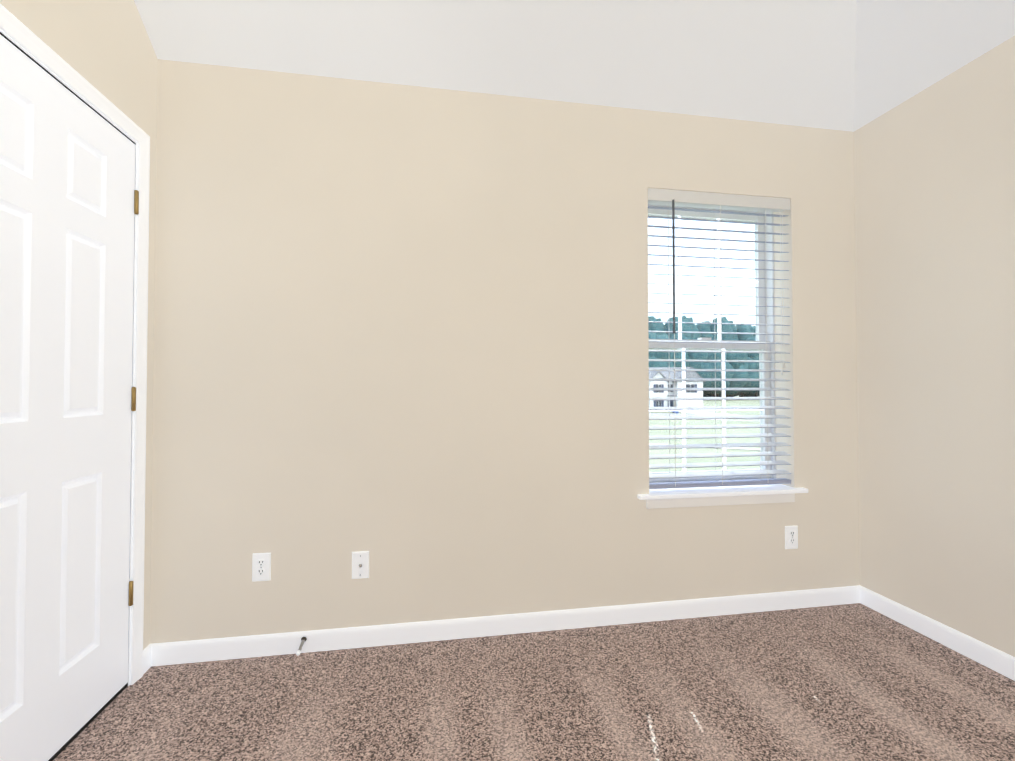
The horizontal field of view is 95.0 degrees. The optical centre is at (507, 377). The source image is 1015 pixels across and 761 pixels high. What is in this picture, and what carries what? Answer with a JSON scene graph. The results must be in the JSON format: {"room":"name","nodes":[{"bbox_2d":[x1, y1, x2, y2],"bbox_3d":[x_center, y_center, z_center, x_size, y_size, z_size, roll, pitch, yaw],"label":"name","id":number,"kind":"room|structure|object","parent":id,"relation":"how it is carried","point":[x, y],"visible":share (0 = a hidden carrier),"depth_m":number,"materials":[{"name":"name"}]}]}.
{"room":"empty bedroom","nodes":[
{"label":"empty bedroom","id":0,"kind":"room"},
{"bbox_2d":[0,0,157,649],"bbox_3d":[-1.216,-0.546,-0.019,0.120,3.414,4.000,0,-1,-10],"label":"wall","id":1,"kind":"structure","parent":0,"point":[105,48],"depth_m":1.76,"materials":[{"name":"beige paint"}]},
{"bbox_2d":[0,35,138,760],"bbox_3d":[-1.384,0.123,1.435,0.104,2.090,0.789,0,-1,-10],"label":"closet door","id":2,"kind":"structure","parent":1,"relation":"in","point":[69,201],"depth_m":1.46,"materials":[{"name":"white wood"}]},
{"bbox_2d":[0,4,149,760],"bbox_3d":[-1.386,0.090,1.033,0.136,2.179,1.697,0,-1,-10],"label":"door frame","id":3,"kind":"structure","parent":1,"relation":"attached to","point":[15,29],"depth_m":1.82,"materials":[{"name":"white wood"}]},
{"bbox_2d":[150,59,859,643],"bbox_3d":[0.185,-0.072,2.352,3.669,2.550,0.230,0,-1,-10],"label":"wall","id":4,"kind":"structure","parent":0,"point":[400,333],"depth_m":2.16,"materials":[{"name":"beige paint"}]},
{"bbox_2d":[252,553,270,581],"bbox_3d":[-1.062,0.820,2.006,0.074,0.120,0.009,0,-1,-10],"label":"duplex electrical outlet","id":5,"kind":"object","parent":4,"relation":"attached to","point":[261,566],"visible":1,"depth_m":2.00,"materials":[{"name":"white plastic"}]},
{"bbox_2d":[352,551,368,578],"bbox_3d":[-0.655,0.838,2.070,0.074,0.120,0.017,0,-1,-10],"label":"outlet plate","id":6,"kind":"object","parent":4,"relation":"attached to","point":[360,564],"visible":1,"depth_m":2.07,"materials":[{"name":"white plastic"}]},
{"bbox_2d":[143,585,866,673],"bbox_3d":[0.187,1.156,2.194,3.390,0.087,0.040,0,-1,-10],"label":"baseboard","id":7,"kind":"structure","parent":4,"relation":"attached to","point":[239,647],"depth_m":2.15,"materials":[{"name":"white wood"}]},
{"bbox_2d":[296,637,306,655],"bbox_3d":[-0.878,1.145,1.982,0.024,0.039,0.086,0,-1,-10],"label":"spring door stop","id":8,"kind":"object","parent":7,"relation":"attached to","point":[303,639],"visible":1,"depth_m":1.98,"materials":[{"name":"silver metal"}]},
{"bbox_2d":[648,203,775,482],"bbox_3d":[1.077,-0.185,2.574,0.815,1.535,0.110,0,-1,-10],"label":"window unit","id":9,"kind":"structure","parent":4,"relation":"in","point":[760,292],"depth_m":2.59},
{"bbox_2d":[648,188,790,488],"bbox_3d":[1.102,-0.196,2.422,0.809,1.514,0.074,0,-1,-10],"label":"window blinds","id":10,"kind":"object","parent":9,"relation":"attached to","point":[673,198],"visible":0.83,"depth_m":2.42,"materials":[{"name":"white plastic"}]},
{"bbox_2d":[638,484,807,508],"bbox_3d":[1.093,0.616,2.423,0.931,0.072,0.166,0,-1,-10],"label":"window sill","id":11,"kind":"structure","parent":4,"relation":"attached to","point":[709,496],"depth_m":2.37,"materials":[{"name":"white wood"}]},
{"bbox_2d":[785,526,797,548],"bbox_3d":[1.488,0.838,2.433,0.074,0.120,0.009,0,-1,-10],"label":"duplex electrical outlet","id":12,"kind":"object","parent":4,"relation":"attached to","point":[791,537],"visible":1,"depth_m":2.43,"materials":[{"name":"white plastic"}]},
{"bbox_2d":[53,603,1014,760],"bbox_3d":[0.525,1.217,0.297,3.669,0.100,4.350,0,-1,-10],"label":"floor","id":13,"kind":"structure","parent":0,"point":[853,682],"depth_m":1.72,"materials":[{"name":"carpet"}]},
{"bbox_2d":[134,0,1014,131],"bbox_3d":[0.534,-1.841,0.296,3.429,0.914,4.000,0,-1,-10],"label":"ceiling","id":14,"kind":"structure","parent":0,"point":[849,65],"depth_m":2.07,"materials":[{"name":"white paint"}]},
{"bbox_2d":[854,36,1014,656],"bbox_3d":[2.294,-0.105,0.500,0.120,2.550,4.120,0,-1,-10],"label":"wall","id":15,"kind":"structure","parent":0,"point":[934,175],"depth_m":2.10,"materials":[{"name":"beige paint"}]},
{"bbox_2d":[863,587,1014,680],"bbox_3d":[2.219,1.127,0.526,0.012,0.087,4.000,0,-1,-10],"label":"baseboard","id":16,"kind":"structure","parent":15,"relation":"attached to","point":[1003,663],"depth_m":2.07,"materials":[{"name":"white wood"}]},
{"label":"outside","id":17,"kind":"structure","parent":0,"visible":0},
{"bbox_2d":[649,395,759,471],"bbox_3d":[-0.026,10.015,305.232,700.000,0.001,597.400,0,-1,-10],"label":"lawn","id":18,"kind":"structure","parent":17,"point":[705,432],"depth_m":40.22,"materials":[{"name":"green plant"}]},
{"bbox_2d":[649,367,705,411],"bbox_3d":[29.861,2.142,87.246,10.700,8.100,10.100,0,-1,-2],"label":"house","id":19,"kind":"structure","parent":18,"relation":"on","point":[663,384],"depth_m":83.20,"materials":[{"name":"white"}]},
{"bbox_2d":[648,315,759,396],"bbox_3d":[38.248,-7.523,157.879,281.932,29.956,39.150,0,-1,-10],"label":"trees","id":20,"kind":"object","parent":18,"relation":"on","point":[728,356],"depth_m":152.01,"materials":[{"name":"green plant"}]},
{"bbox_2d":[649,412,759,449],"bbox_3d":[30.521,6.008,78.757,174.921,0.010,98.646,0,-1,-10],"label":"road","id":21,"kind":"structure","parent":18,"relation":"on","point":[693,414],"depth_m":72.04,"materials":[{"name":"grey asphalt"}]}
]}

